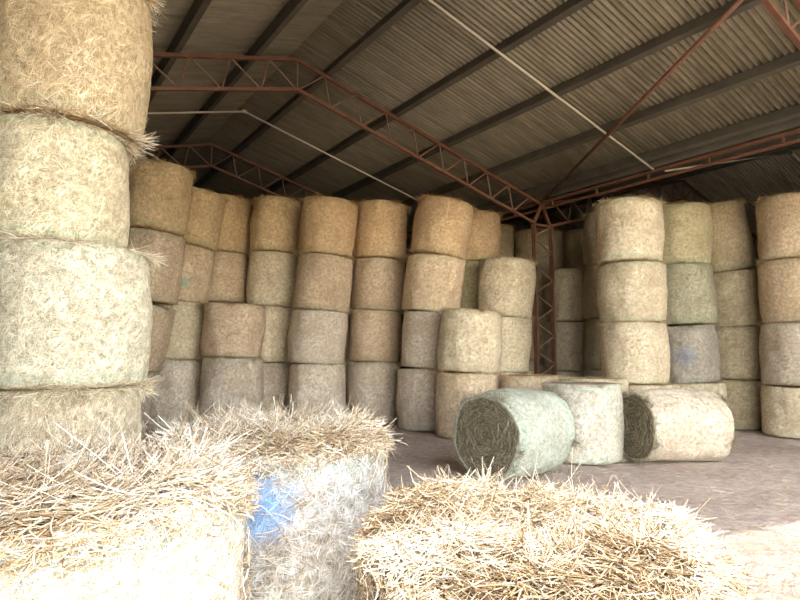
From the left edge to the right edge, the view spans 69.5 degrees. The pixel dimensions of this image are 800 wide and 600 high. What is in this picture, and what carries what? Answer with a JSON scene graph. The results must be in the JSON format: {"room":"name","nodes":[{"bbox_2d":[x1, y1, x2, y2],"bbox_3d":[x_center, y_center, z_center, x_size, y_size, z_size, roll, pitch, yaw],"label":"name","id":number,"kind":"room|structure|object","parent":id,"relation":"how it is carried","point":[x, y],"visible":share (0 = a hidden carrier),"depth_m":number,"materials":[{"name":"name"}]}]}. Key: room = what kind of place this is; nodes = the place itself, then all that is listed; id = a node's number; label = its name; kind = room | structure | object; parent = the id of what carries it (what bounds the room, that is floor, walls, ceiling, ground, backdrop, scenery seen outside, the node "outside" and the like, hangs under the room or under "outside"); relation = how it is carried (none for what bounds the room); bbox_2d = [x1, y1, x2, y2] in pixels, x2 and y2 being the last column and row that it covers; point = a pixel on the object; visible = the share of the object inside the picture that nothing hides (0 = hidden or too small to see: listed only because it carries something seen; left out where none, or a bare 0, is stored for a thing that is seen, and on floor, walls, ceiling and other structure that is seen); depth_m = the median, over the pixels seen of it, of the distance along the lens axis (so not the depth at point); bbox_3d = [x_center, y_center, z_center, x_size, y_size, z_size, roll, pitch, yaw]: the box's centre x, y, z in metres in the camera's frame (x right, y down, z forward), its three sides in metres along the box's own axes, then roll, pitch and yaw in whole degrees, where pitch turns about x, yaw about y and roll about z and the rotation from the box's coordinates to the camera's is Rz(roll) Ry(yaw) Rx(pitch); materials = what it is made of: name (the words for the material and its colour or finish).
{"room":"farm building","nodes":[
{"label":"farm building","id":0,"kind":"room"},
{"bbox_2d":[130,0,343,165],"bbox_3d":[-4.925,-3.779,9.032,6.471,1.781,22.202,4,-7,-35],"label":"ceiling","id":1,"kind":"structure","parent":0,"point":[227,27],"depth_m":9.91,"materials":[{"name":"metal"}]},
{"bbox_2d":[149,0,211,103],"bbox_3d":[-3.962,-3.925,9.715,0.144,0.186,22.200,4,-7,-35],"label":"beam","id":2,"kind":"structure","parent":1,"relation":"attached to","point":[198,8],"depth_m":8.74,"materials":[{"name":"metal"}]},
{"bbox_2d":[160,0,307,160],"bbox_3d":[-2.893,-4.200,10.484,0.144,0.186,22.200,4,-7,-35],"label":"beam","id":3,"kind":"structure","parent":1,"relation":"attached to","point":[293,7],"depth_m":10.31,"materials":[{"name":"metal"}]},
{"bbox_2d":[147,110,418,201],"bbox_3d":[-3.375,-3.270,12.443,12.411,1.703,0.050,4,-7,-35],"label":"tube","id":4,"kind":"object","parent":3,"relation":"attached to","point":[242,111],"visible":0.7,"depth_m":12.90,"materials":[{"name":"metal"}]},
{"bbox_2d":[142,423,799,599],"bbox_3d":[6.166,1.964,4.102,105.000,0.059,90.000,4,-7,-35],"label":"floor","id":5,"kind":"structure","parent":0,"point":[781,526],"depth_m":7.07,"materials":[{"name":"concrete"}]},
{"bbox_2d":[0,380,159,456],"bbox_3d":[-2.754,1.349,4.700,1.501,1.544,1.408,2,-6,-21],"label":"hay bale","id":6,"kind":"object","parent":5,"relation":"on","point":[72,410],"visible":0.43,"depth_m":4.26,"materials":[{"name":"plant"}]},
{"bbox_2d":[0,230,170,397],"bbox_3d":[-2.755,0.144,4.799,1.529,1.330,1.552,4,-7,-36],"label":"hay bale","id":7,"kind":"object","parent":6,"relation":"on","point":[75,314],"visible":1,"depth_m":4.29,"materials":[{"name":"plant"}]},
{"bbox_2d":[0,97,143,250],"bbox_3d":[-2.970,-0.905,4.905,1.383,1.175,1.477,-4,-7,38],"label":"hay bale","id":8,"kind":"object","parent":7,"relation":"on","point":[59,176],"visible":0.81,"depth_m":4.47,"materials":[{"name":"plant"}]},
{"bbox_2d":[0,0,166,164],"bbox_3d":[-2.899,-2.071,5.022,1.584,1.604,1.547,-2,-6,22],"label":"hay bale","id":9,"kind":"object","parent":8,"relation":"on","point":[91,60],"visible":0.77,"depth_m":4.51,"materials":[{"name":"plant"}]},
{"bbox_2d":[0,400,274,599],"bbox_3d":[-1.098,1.046,1.842,1.296,1.461,1.279,-2,-6,20],"label":"hay bale","id":10,"kind":"object","parent":5,"relation":"on","point":[162,522],"visible":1,"depth_m":1.58,"materials":[{"name":"plant"}]},
{"bbox_2d":[136,372,155,438],"bbox_3d":[-5.375,1.927,10.907,1.507,1.515,1.411,-1,-6,11],"label":"hay bale","id":11,"kind":"object","parent":5,"relation":"on","point":[147,405],"visible":0.09,"depth_m":10.93,"materials":[{"name":"plant"}]},
{"bbox_2d":[148,305,176,372],"bbox_3d":[-5.080,0.652,11.009,1.605,1.552,1.413,0,-5,-5],"label":"hay bale","id":12,"kind":"object","parent":11,"relation":"on","point":[163,317],"visible":0.38,"depth_m":10.82,"materials":[{"name":"plant"}]},
{"bbox_2d":[127,226,189,304],"bbox_3d":[-4.890,-0.660,11.176,1.522,1.528,1.430,-1,-6,15],"label":"hay bale","id":13,"kind":"object","parent":12,"relation":"on","point":[166,290],"visible":0.48,"depth_m":10.78,"materials":[{"name":"plant"}]},
{"bbox_2d":[128,154,199,239],"bbox_3d":[-4.755,-1.946,11.272,1.571,1.565,1.485,1,-6,-12],"label":"hay bale","id":14,"kind":"object","parent":13,"relation":"on","point":[160,194],"visible":0.71,"depth_m":10.77,"materials":[{"name":"plant"}]},
{"bbox_2d":[147,359,201,431],"bbox_3d":[-4.907,2.000,12.300,1.390,1.589,1.440,-5,-7,43],"label":"hay bale","id":15,"kind":"object","parent":5,"relation":"on","point":[180,377],"visible":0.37,"depth_m":11.78,"materials":[{"name":"plant"}]},
{"bbox_2d":[152,300,203,359],"bbox_3d":[-4.831,0.652,12.456,1.417,1.356,1.404,2,-6,-17],"label":"hay bale","id":16,"kind":"object","parent":15,"relation":"on","point":[185,339],"visible":0.42,"depth_m":11.98,"materials":[{"name":"plant"}]},
{"bbox_2d":[178,243,216,302],"bbox_3d":[-4.742,-0.564,12.557,1.466,1.374,1.438,0,-5,2],"label":"hay bale","id":17,"kind":"object","parent":16,"relation":"on","point":[198,269],"visible":0.46,"depth_m":12.16,"materials":[{"name":"beige"}]},
{"bbox_2d":[183,185,231,253],"bbox_3d":[-4.537,-1.773,12.678,1.660,1.538,1.480,0,-5,4],"label":"hay bale","id":18,"kind":"object","parent":17,"relation":"on","point":[206,209],"visible":0.52,"depth_m":12.21,"materials":[{"name":"plant"}]},
{"bbox_2d":[197,357,267,421],"bbox_3d":[-3.587,1.963,12.150,1.494,1.611,1.415,0,-5,1],"label":"hay bale","id":19,"kind":"object","parent":5,"relation":"on","point":[229,380],"visible":0.77,"depth_m":11.64,"materials":[{"name":"plant"}]},
{"bbox_2d":[195,300,269,358],"bbox_3d":[-3.546,0.645,12.284,1.540,1.287,1.532,0,-5,0],"label":"hay bale","id":20,"kind":"object","parent":19,"relation":"on","point":[237,330],"visible":0.98,"depth_m":11.75,"materials":[{"name":"plant"}]},
{"bbox_2d":[136,384,404,599],"bbox_3d":[-0.655,1.165,2.885,1.286,1.422,1.292,-3,-6,26],"label":"hay bale","id":21,"kind":"object","parent":5,"relation":"on","point":[324,469],"visible":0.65,"depth_m":2.45,"materials":[{"name":"plant"}]},
{"bbox_2d":[262,362,291,414],"bbox_3d":[-3.163,2.146,13.409,1.342,1.492,1.302,0,-5,2],"label":"hay bale","id":22,"kind":"object","parent":5,"relation":"on","point":[275,374],"visible":0.31,"depth_m":12.96,"materials":[{"name":"plant"}]},
{"bbox_2d":[261,305,293,363],"bbox_3d":[-3.075,0.806,13.532,1.314,1.396,1.333,-1,-6,15],"label":"hay bale","id":23,"kind":"object","parent":22,"relation":"on","point":[278,318],"visible":0.41,"depth_m":13.06,"materials":[{"name":"plant"}]},
{"bbox_2d":[245,249,299,307],"bbox_3d":[-3.003,-0.464,13.657,1.344,1.381,1.300,-3,-6,25],"label":"hay bale","id":24,"kind":"object","parent":23,"relation":"on","point":[270,275],"visible":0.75,"depth_m":13.15,"materials":[{"name":"plant"}]},
{"bbox_2d":[245,193,301,255],"bbox_3d":[-2.949,-1.731,13.802,1.394,1.463,1.408,3,-6,-28],"label":"hay bale","id":25,"kind":"object","parent":24,"relation":"on","point":[275,220],"visible":0.84,"depth_m":13.28,"materials":[{"name":"plant"}]},
{"bbox_2d":[285,362,347,416],"bbox_3d":[-1.820,2.063,12.668,1.409,1.456,1.431,1,-7,-10],"label":"hay bale","id":26,"kind":"object","parent":5,"relation":"on","point":[302,377],"visible":0.65,"depth_m":12.14,"materials":[{"name":"plant"}]},
{"bbox_2d":[285,308,348,364],"bbox_3d":[-1.798,0.831,12.767,1.445,1.298,1.396,-2,-6,21],"label":"hay bale","id":27,"kind":"object","parent":26,"relation":"on","point":[315,336],"visible":1,"depth_m":12.24,"materials":[{"name":"plant"}]},
{"bbox_2d":[291,251,353,313],"bbox_3d":[-1.708,-0.360,12.901,1.452,1.402,1.415,1,-6,-11],"label":"hay bale","id":28,"kind":"object","parent":27,"relation":"on","point":[323,281],"visible":0.94,"depth_m":12.36,"materials":[{"name":"plant"}]},
{"bbox_2d":[296,192,361,261],"bbox_3d":[-1.630,-1.601,13.005,1.551,1.484,1.499,-3,-6,28],"label":"hay bale","id":29,"kind":"object","parent":28,"relation":"on","point":[328,224],"visible":0.88,"depth_m":12.49,"materials":[{"name":"plant"}]},
{"bbox_2d":[344,360,400,425],"bbox_3d":[-0.640,2.113,13.247,1.400,1.501,1.362,-2,-6,16],"label":"hay bale","id":30,"kind":"object","parent":5,"relation":"on","point":[376,383],"visible":0.8,"depth_m":12.74,"materials":[{"name":"plant"}]},
{"bbox_2d":[344,309,404,363],"bbox_3d":[-0.546,0.848,13.376,1.394,1.282,1.397,-2,-6,17],"label":"hay bale","id":31,"kind":"object","parent":30,"relation":"on","point":[374,336],"visible":0.96,"depth_m":12.85,"materials":[{"name":"plant"}]},
{"bbox_2d":[349,257,405,311],"bbox_3d":[-0.527,-0.344,13.489,1.433,1.326,1.390,0,-5,0],"label":"hay bale","id":32,"kind":"object","parent":31,"relation":"on","point":[377,282],"visible":0.87,"depth_m":12.96,"materials":[{"name":"plant"}]},
{"bbox_2d":[353,196,411,262],"bbox_3d":[-0.423,-1.577,13.599,1.478,1.503,1.474,2,-6,-23],"label":"hay bale","id":33,"kind":"object","parent":32,"relation":"on","point":[381,230],"visible":0.81,"depth_m":13.08,"materials":[{"name":"plant"}]},
{"bbox_2d":[395,367,453,432],"bbox_3d":[0.595,2.103,12.329,1.398,1.387,1.432,-2,-6,19],"label":"hay bale","id":34,"kind":"object","parent":5,"relation":"on","point":[415,400],"visible":0.62,"depth_m":11.75,"materials":[{"name":"plant"}]},
{"bbox_2d":[398,310,441,368],"bbox_3d":[0.667,0.880,12.431,1.421,1.324,1.425,4,-7,-38],"label":"hay bale","id":35,"kind":"object","parent":34,"relation":"on","point":[420,329],"visible":0.58,"depth_m":11.87,"materials":[{"name":"plant"}]},
{"bbox_2d":[400,251,466,311],"bbox_3d":[0.747,-0.316,12.522,1.508,1.410,1.392,-2,-6,21],"label":"hay bale","id":36,"kind":"object","parent":35,"relation":"on","point":[432,282],"visible":0.87,"depth_m":12.02,"materials":[{"name":"plant"}]},
{"bbox_2d":[406,193,480,263],"bbox_3d":[0.936,-1.540,12.660,1.664,1.522,1.476,0,-5,2],"label":"hay bale","id":37,"kind":"object","parent":36,"relation":"on","point":[441,224],"visible":0.91,"depth_m":12.12,"materials":[{"name":"plant"}]},
{"bbox_2d":[433,371,500,439],"bbox_3d":[1.326,2.007,11.163,1.379,1.332,1.321,3,-6,-32],"label":"hay bale","id":38,"kind":"object","parent":5,"relation":"on","point":[450,385],"visible":0.54,"depth_m":10.72,"materials":[{"name":"plant"}]},
{"bbox_2d":[435,306,507,375],"bbox_3d":[1.390,0.810,11.279,1.475,1.398,1.448,-1,-6,12],"label":"hay bale","id":39,"kind":"object","parent":38,"relation":"on","point":[470,340],"visible":0.98,"depth_m":10.77,"materials":[{"name":"plant"}]},
{"bbox_2d":[445,381,582,484],"bbox_3d":[1.498,1.726,7.549,1.390,1.355,1.323,5,-7,-41],"label":"hay bale","id":40,"kind":"object","parent":5,"relation":"on","point":[507,425],"visible":0.89,"depth_m":7.16,"materials":[{"name":"plant"}]},
{"bbox_2d":[498,371,532,387],"bbox_3d":[2.239,2.175,12.734,1.403,1.282,1.404,-5,-8,45],"label":"hay bale","id":41,"kind":"object","parent":5,"relation":"on","point":[531,371],"visible":0.07,"depth_m":12.22,"materials":[{"name":"plant"}]},
{"bbox_2d":[500,316,533,373],"bbox_3d":[2.299,0.984,12.843,1.419,1.332,1.445,-4,-7,35],"label":"hay bale","id":42,"kind":"object","parent":41,"relation":"on","point":[517,331],"visible":0.45,"depth_m":12.28,"materials":[{"name":"plant"}]},
{"bbox_2d":[476,255,539,321],"bbox_3d":[2.396,-0.254,12.972,1.536,1.547,1.520,-5,-7,41],"label":"hay bale","id":43,"kind":"object","parent":42,"relation":"on","point":[505,283],"visible":0.87,"depth_m":12.46,"materials":[{"name":"plant"}]},
{"bbox_2d":[499,373,563,389],"bbox_3d":[2.498,2.021,10.994,1.270,1.261,1.317,-1,-6,15],"label":"hay bale","id":44,"kind":"object","parent":5,"relation":"on","point":[507,380],"visible":0.28,"depth_m":10.58,"materials":[{"name":"plant"}]},
{"bbox_2d":[529,360,546,373],"bbox_3d":[3.825,2.320,15.579,1.423,1.547,1.380,-5,-7,40],"label":"hay bale","id":45,"kind":"object","parent":5,"relation":"on","point":[541,362],"visible":0.03,"depth_m":15.05,"materials":[{"name":"plant"}]},
{"bbox_2d":[529,316,545,360],"bbox_3d":[3.840,1.033,15.720,1.423,1.257,1.386,2,-6,-23],"label":"hay bale","id":46,"kind":"object","parent":45,"relation":"on","point":[540,330],"visible":0.12,"depth_m":15.14,"materials":[{"name":"plant"}]},
{"bbox_2d":[532,271,545,315],"bbox_3d":[3.814,-0.129,15.847,1.402,1.290,1.420,1,-5,-7],"label":"hay bale","id":47,"kind":"object","parent":46,"relation":"on","point":[540,276],"visible":0.09,"depth_m":15.21,"materials":[{"name":"plant"}]},
{"bbox_2d":[514,227,564,270],"bbox_3d":[3.854,-1.322,15.898,1.499,1.311,1.476,2,-6,-17],"label":"hay bale","id":48,"kind":"object","parent":47,"relation":"on","point":[523,241],"visible":0.56,"depth_m":15.43,"materials":[{"name":"plant"}]},
{"bbox_2d":[531,205,556,374],"bbox_3d":[3.369,0.264,13.474,0.760,5.139,0.260,4,-7,-35],"label":"steel column","id":49,"kind":"structure","parent":5,"relation":"on","point":[550,250],"depth_m":13.52,"materials":[{"name":"metal"}]},
{"bbox_2d":[150,52,542,223],"bbox_3d":[-1.827,-3.211,10.191,12.656,2.212,0.060,4,-7,-35],"label":"roof truss","id":50,"kind":"object","parent":49,"relation":"on","point":[191,56],"visible":0.83,"depth_m":10.67,"materials":[{"name":"metal"}]},
{"bbox_2d":[193,0,421,187],"bbox_3d":[-1.740,-4.157,11.282,0.144,0.186,22.200,4,-7,-35],"label":"roof beam","id":51,"kind":"structure","parent":50,"relation":"on","point":[405,6],"depth_m":10.53,"materials":[{"name":"metal"}]},
{"bbox_2d":[427,0,653,169],"bbox_3d":[-0.159,-3.711,7.819,12.411,1.703,0.050,4,-7,-35],"label":"tube","id":52,"kind":"object","parent":51,"relation":"attached to","point":[430,1],"visible":1,"depth_m":9.40,"materials":[{"name":"metal"}]},
{"bbox_2d":[352,117,799,254],"bbox_3d":[2.931,-2.373,14.361,0.440,0.186,22.200,4,-7,-35],"label":"gutter","id":53,"kind":"object","parent":50,"relation":"on","point":[792,124],"visible":0.3,"depth_m":10.91,"materials":[{"name":"metal"}]},
{"bbox_2d":[400,51,799,205],"bbox_3d":[1.680,-2.827,13.534,0.144,0.186,22.200,4,-7,-35],"label":"beam","id":54,"kind":"structure","parent":50,"relation":"on","point":[792,60],"depth_m":9.81,"materials":[{"name":"metal"}]},
{"bbox_2d":[407,104,799,232],"bbox_3d":[2.617,-2.462,14.152,0.144,0.186,22.200,4,-7,-35],"label":"roof beam","id":55,"kind":"structure","parent":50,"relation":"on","point":[791,112],"depth_m":10.74,"materials":[{"name":"metal"}]},
{"bbox_2d":[352,128,799,255],"bbox_3d":[2.881,-2.156,14.306,0.060,0.208,22.200,4,-7,-35],"label":"girder","id":56,"kind":"object","parent":49,"relation":"attached to","point":[782,136],"visible":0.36,"depth_m":11.02,"materials":[{"name":"metal"}]},
{"bbox_2d":[541,0,743,201],"bbox_3d":[3.802,-3.057,10.145,0.072,0.837,7.120,1,-5,-7],"label":"brace","id":57,"kind":"object","parent":56,"relation":"attached to","point":[736,3],"visible":1,"depth_m":8.96,"materials":[{"name":"red paint"}]},
{"bbox_2d":[543,180,757,254],"bbox_3d":[8.565,-2.528,17.354,12.656,2.212,0.060,4,-7,-35],"label":"roof truss","id":58,"kind":"object","parent":49,"relation":"on","point":[680,181],"visible":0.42,"depth_m":16.30,"materials":[{"name":"metal"}]},
{"bbox_2d":[407,133,799,243],"bbox_3d":[4.465,-2.736,15.463,0.144,0.186,22.200,4,-7,-35],"label":"beam","id":59,"kind":"structure","parent":58,"relation":"on","point":[796,136],"depth_m":12.89,"materials":[{"name":"metal"}]},
{"bbox_2d":[346,447,764,599],"bbox_3d":[0.481,1.211,1.964,1.351,1.251,1.365,-2,-6,16],"label":"hay bale","id":60,"kind":"object","parent":5,"relation":"on","point":[480,540],"visible":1,"depth_m":1.70,"materials":[{"name":"plant"}]},
{"bbox_2d":[543,369,583,376],"bbox_3d":[4.079,2.285,14.043,1.289,1.282,1.266,3,-6,-26],"label":"hay bale","id":61,"kind":"object","parent":5,"relation":"on","point":[578,373],"visible":0.12,"depth_m":13.61,"materials":[{"name":"plant"}]},
{"bbox_2d":[542,321,591,371],"bbox_3d":[4.120,1.138,14.133,1.290,1.292,1.279,-1,-6,10],"label":"hay bale","id":62,"kind":"object","parent":61,"relation":"on","point":[569,335],"visible":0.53,"depth_m":13.64,"materials":[{"name":"plant"}]},
{"bbox_2d":[543,267,585,323],"bbox_3d":[4.177,-0.093,14.269,1.352,1.448,1.349,1,-6,-10],"label":"hay bale","id":63,"kind":"object","parent":62,"relation":"on","point":[568,281],"visible":0.54,"depth_m":13.76,"materials":[{"name":"plant"}]},
{"bbox_2d":[538,380,627,465],"bbox_3d":[2.763,1.810,8.722,1.306,1.229,1.325,1,-5,-6],"label":"hay bale","id":64,"kind":"object","parent":5,"relation":"on","point":[598,409],"visible":0.7,"depth_m":8.20,"materials":[{"name":"plant"}]},
{"bbox_2d":[582,367,600,376],"bbox_3d":[4.832,2.185,13.077,1.419,1.364,1.423,-1,-6,13],"label":"hay bale","id":65,"kind":"object","parent":5,"relation":"on","point":[595,372],"visible":0.09,"depth_m":12.84,"materials":[{"name":"plant"}]},
{"bbox_2d":[582,317,601,368],"bbox_3d":[4.861,1.007,13.187,1.393,1.260,1.416,1,-6,-12],"label":"hay bale","id":66,"kind":"object","parent":65,"relation":"on","point":[592,354],"visible":0.37,"depth_m":12.90,"materials":[{"name":"plant"}]},
{"bbox_2d":[581,262,599,318],"bbox_3d":[4.863,-0.166,13.290,1.410,1.343,1.418,-2,-6,19],"label":"hay bale","id":67,"kind":"object","parent":66,"relation":"on","point":[589,295],"visible":0.37,"depth_m":13.06,"materials":[{"name":"plant"}]},
{"bbox_2d":[579,211,596,266],"bbox_3d":[4.947,-1.384,13.385,1.497,1.408,1.505,4,-7,-34],"label":"hay bale","id":68,"kind":"object","parent":67,"relation":"on","point":[589,242],"visible":0.18,"depth_m":13.21,"materials":[{"name":"plant"}]},
{"bbox_2d":[384,425,799,599],"bbox_3d":[0.985,2.178,6.606,16.983,0.216,14.225,4,-7,-35],"label":"litter","id":69,"kind":"object","parent":5,"relation":"on","point":[384,425],"visible":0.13,"depth_m":6.50,"materials":[{"name":"plant"}]},
{"bbox_2d":[628,382,685,391],"bbox_3d":[4.559,2.052,10.622,1.342,1.123,1.310,-1,-6,13],"label":"hay bale","id":70,"kind":"object","parent":5,"relation":"on","point":[669,385],"visible":0.11,"depth_m":10.18,"materials":[{"name":"plant"}]},
{"bbox_2d":[598,319,671,384],"bbox_3d":[4.332,0.976,10.739,1.347,1.226,1.392,-4,-8,34],"label":"hay bale","id":71,"kind":"object","parent":70,"relation":"on","point":[639,351],"visible":0.91,"depth_m":10.23,"materials":[{"name":"plant"}]},
{"bbox_2d":[595,259,668,323],"bbox_3d":[4.361,-0.118,10.812,1.347,1.189,1.342,-4,-7,39],"label":"hay bale","id":72,"kind":"object","parent":71,"relation":"on","point":[632,290],"visible":0.94,"depth_m":10.33,"materials":[{"name":"plant"}]},
{"bbox_2d":[592,193,670,265],"bbox_3d":[4.367,-1.266,10.944,1.408,1.328,1.427,-2,-6,19],"label":"hay bale","id":73,"kind":"object","parent":72,"relation":"on","point":[630,228],"visible":0.9,"depth_m":10.44,"materials":[{"name":"plant"}]},
{"bbox_2d":[621,384,743,464],"bbox_3d":[4.020,1.876,8.569,1.506,1.264,1.294,1,-6,-14],"label":"hay bale","id":74,"kind":"object","parent":5,"relation":"on","point":[666,424],"visible":0.84,"depth_m":8.20,"materials":[{"name":"plant"}]},
{"bbox_2d":[673,381,727,405],"bbox_3d":[6.114,2.192,11.940,1.301,1.074,1.371,1,-6,-9],"label":"hay bale","id":75,"kind":"object","parent":5,"relation":"on","point":[720,387],"visible":0.2,"depth_m":11.47,"materials":[{"name":"plant"}]},
{"bbox_2d":[667,323,722,385],"bbox_3d":[5.949,1.118,12.047,1.400,1.316,1.343,1,-6,-11],"label":"hay bale","id":76,"kind":"object","parent":75,"relation":"on","point":[694,349],"visible":0.74,"depth_m":11.53,"materials":[{"name":"beige plant"}]},
{"bbox_2d":[664,261,719,326],"bbox_3d":[5.976,-0.107,12.172,1.370,1.338,1.333,-3,-7,24],"label":"hay bale","id":77,"kind":"object","parent":76,"relation":"on","point":[692,298],"visible":0.66,"depth_m":11.65,"materials":[{"name":"plant"}]},
{"bbox_2d":[662,200,715,265],"bbox_3d":[5.961,-1.358,12.268,1.412,1.442,1.432,-2,-6,22],"label":"hay bale","id":78,"kind":"object","parent":77,"relation":"on","point":[688,226],"visible":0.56,"depth_m":11.75,"materials":[{"name":"plant"}]},
{"bbox_2d":[716,379,763,430],"bbox_3d":[7.282,2.231,12.481,1.397,1.123,1.419,-1,-6,14],"label":"hay bale","id":79,"kind":"object","parent":5,"relation":"on","point":[744,398],"visible":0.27,"depth_m":11.92,"materials":[{"name":"plant"}]},
{"bbox_2d":[715,324,760,380],"bbox_3d":[7.312,1.144,12.627,1.435,1.229,1.409,2,-6,-20],"label":"hay bale","id":80,"kind":"object","parent":79,"relation":"on","point":[739,345],"visible":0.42,"depth_m":12.06,"materials":[{"name":"plant"}]},
{"bbox_2d":[713,267,763,327],"bbox_3d":[7.285,-0.020,12.719,1.502,1.398,1.394,2,-6,-24],"label":"hay bale","id":81,"kind":"object","parent":80,"relation":"on","point":[736,290],"visible":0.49,"depth_m":12.15,"materials":[{"name":"plant"}]},
{"bbox_2d":[706,196,756,272],"bbox_3d":[7.108,-1.358,12.848,1.703,1.848,1.523,1,-6,-13],"label":"hay bale","id":82,"kind":"object","parent":81,"relation":"on","point":[733,244],"visible":0.47,"depth_m":12.24,"materials":[{"name":"plant"}]},
{"bbox_2d":[755,384,799,438],"bbox_3d":[7.713,2.140,11.168,1.436,1.041,1.403,0,-5,0],"label":"hay bale","id":83,"kind":"object","parent":5,"relation":"on","point":[780,404],"visible":0.95,"depth_m":10.88,"materials":[{"name":"plant"}]},
{"bbox_2d":[757,320,799,386],"bbox_3d":[7.785,1.071,11.296,1.402,1.351,1.449,0,-5,4],"label":"hay bale","id":84,"kind":"object","parent":83,"relation":"on","point":[779,344],"visible":0.99,"depth_m":10.99,"materials":[{"name":"plant"}]},
{"bbox_2d":[757,256,799,323],"bbox_3d":[7.801,-0.155,11.395,1.390,1.358,1.428,-2,-6,19],"label":"hay bale","id":85,"kind":"object","parent":84,"relation":"on","point":[779,279],"visible":0.95,"depth_m":11.09,"materials":[{"name":"plant"}]},
{"bbox_2d":[752,190,799,265],"bbox_3d":[7.840,-1.415,11.502,1.504,1.447,1.473,-2,-6,22],"label":"hay bale","id":86,"kind":"object","parent":85,"relation":"on","point":[778,215],"visible":0.92,"depth_m":11.17,"materials":[{"name":"plant"}]},
{"bbox_3d":[0.489,0.659,17.615,0.760,5.139,0.260,4,-7,-35],"label":"steel column","id":87,"kind":"structure","parent":5,"relation":"on","visible":0},
{"bbox_2d":[138,143,411,253],"bbox_3d":[-4.707,-2.816,14.332,12.656,2.212,0.060,4,-7,-35],"label":"roof truss","id":88,"kind":"object","parent":87,"relation":"on","point":[163,147],"visible":0.38,"depth_m":14.71,"materials":[{"name":"metal"}]},
{"bbox_3d":[-4.300,2.075,13.617,1.459,1.657,1.409,-3,-5,29],"label":"hay bale","id":89,"kind":"object","parent":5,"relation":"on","visible":0},
{"bbox_3d":[-4.313,0.703,13.762,1.420,1.356,1.435,3,-6,-20],"label":"hay bale","id":90,"kind":"object","parent":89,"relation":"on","visible":0},
{"bbox_2d":[208,248,248,303],"bbox_3d":[-4.285,-0.508,13.857,1.416,1.284,1.367,1,-5,-8],"label":"hay bale","id":91,"kind":"object","parent":90,"relation":"on","point":[229,279],"visible":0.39,"depth_m":13.38,"materials":[{"name":"plant"}]},
{"bbox_2d":[216,192,253,255],"bbox_3d":[-4.277,-1.781,13.976,1.517,1.544,1.464,-4,-7,36],"label":"hay bale","id":92,"kind":"object","parent":91,"relation":"on","point":[235,232],"visible":0.5,"depth_m":13.53,"materials":[{"name":"plant"}]},
{"bbox_3d":[1.804,2.190,14.074,1.404,1.505,1.465,-4,-6,37],"label":"hay bale","id":93,"kind":"object","parent":5,"relation":"on","visible":0},
{"bbox_3d":[1.802,0.924,14.176,1.394,1.269,1.462,3,-5,-33],"label":"hay bale","id":94,"kind":"object","parent":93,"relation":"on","visible":0},
{"bbox_2d":[460,261,478,308],"bbox_3d":[1.848,-0.281,14.300,1.402,1.362,1.402,-1,-6,11],"label":"hay bale","id":95,"kind":"object","parent":94,"relation":"on","point":[469,297],"visible":0.18,"depth_m":13.70,"materials":[{"name":"plant"}]},
{"bbox_2d":[465,208,502,260],"bbox_3d":[1.879,-1.515,14.398,1.487,1.398,1.487,3,-6,-25],"label":"hay bale","id":96,"kind":"object","parent":95,"relation":"on","point":[485,240],"visible":0.44,"depth_m":13.83,"materials":[{"name":"plant"}]},
{"bbox_3d":[5.235,2.407,16.461,1.406,1.513,1.422,3,-6,-25],"label":"hay bale","id":97,"kind":"object","parent":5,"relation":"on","visible":0},
{"bbox_3d":[5.245,1.100,16.581,1.414,1.341,1.459,3,-4,0],"label":"hay bale","id":98,"kind":"object","parent":97,"relation":"on","visible":0},
{"bbox_3d":[5.306,-0.165,16.695,1.449,1.364,1.419,1,-6,5],"label":"hay bale","id":99,"kind":"object","parent":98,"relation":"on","visible":0},
{"bbox_2d":[562,228,585,268],"bbox_3d":[5.323,-1.390,16.800,1.469,1.337,1.507,0,-5,0],"label":"hay bale","id":100,"kind":"object","parent":99,"relation":"on","point":[573,239],"visible":0.28,"depth_m":16.32,"materials":[{"name":"plant"}]},
{"bbox_3d":[7.030,-0.237,8.211,0.760,5.139,0.260,4,-7,-35],"label":"steel column","id":101,"kind":"structure","parent":5,"relation":"on","visible":0},
{"bbox_2d":[760,0,799,49],"bbox_3d":[1.834,-3.712,4.928,12.656,2.212,0.060,4,-7,-35],"label":"roof truss","id":102,"kind":"object","parent":101,"relation":"on","point":[769,5],"visible":1,"depth_m":6.74,"materials":[{"name":"metal"}]},
{"bbox_2d":[183,0,799,226],"bbox_3d":[0.283,-3.473,12.625,6.201,1.709,22.202,4,-7,-35],"label":"ceiling","id":103,"kind":"structure","parent":0,"point":[424,46],"depth_m":10.17,"materials":[{"name":"metal"}]},
{"bbox_2d":[249,0,594,201],"bbox_3d":[-0.490,-3.671,12.105,0.144,0.186,22.200,4,-7,-35],"label":"roof beam","id":104,"kind":"structure","parent":103,"relation":"attached to","point":[569,7],"depth_m":9.95,"materials":[{"name":"metal"}]},
{"bbox_2d":[329,0,761,197],"bbox_3d":[0.578,-3.256,12.809,0.144,0.186,22.200,4,-7,-35],"label":"beam","id":105,"kind":"structure","parent":103,"relation":"attached to","point":[703,22],"depth_m":9.38,"materials":[{"name":"metal"}]},
{"bbox_2d":[508,148,799,256],"bbox_3d":[10.786,-2.747,19.861,6.471,1.781,22.202,4,-7,-35],"label":"wall","id":106,"kind":"structure","parent":0,"point":[778,174],"depth_m":17.62,"materials":[{"name":"metal"}]},
{"bbox_3d":[5.578,-3.125,16.275,6.201,1.709,22.202,4,-7,-35],"label":"ceiling","id":107,"kind":"structure","parent":0,"visible":0},
{"bbox_2d":[407,142,799,247],"bbox_3d":[6.603,-3.286,17.002,0.144,0.186,22.200,4,-7,-35],"label":"beam","id":108,"kind":"structure","parent":107,"relation":"attached to","point":[795,144],"depth_m":15.63,"materials":[{"name":"metal"}]},
{"bbox_2d":[513,146,799,220],"bbox_3d":[7.672,-3.562,17.772,0.144,0.186,22.200,4,-7,-35],"label":"beam","id":109,"kind":"structure","parent":107,"relation":"attached to","point":[796,147],"depth_m":16.69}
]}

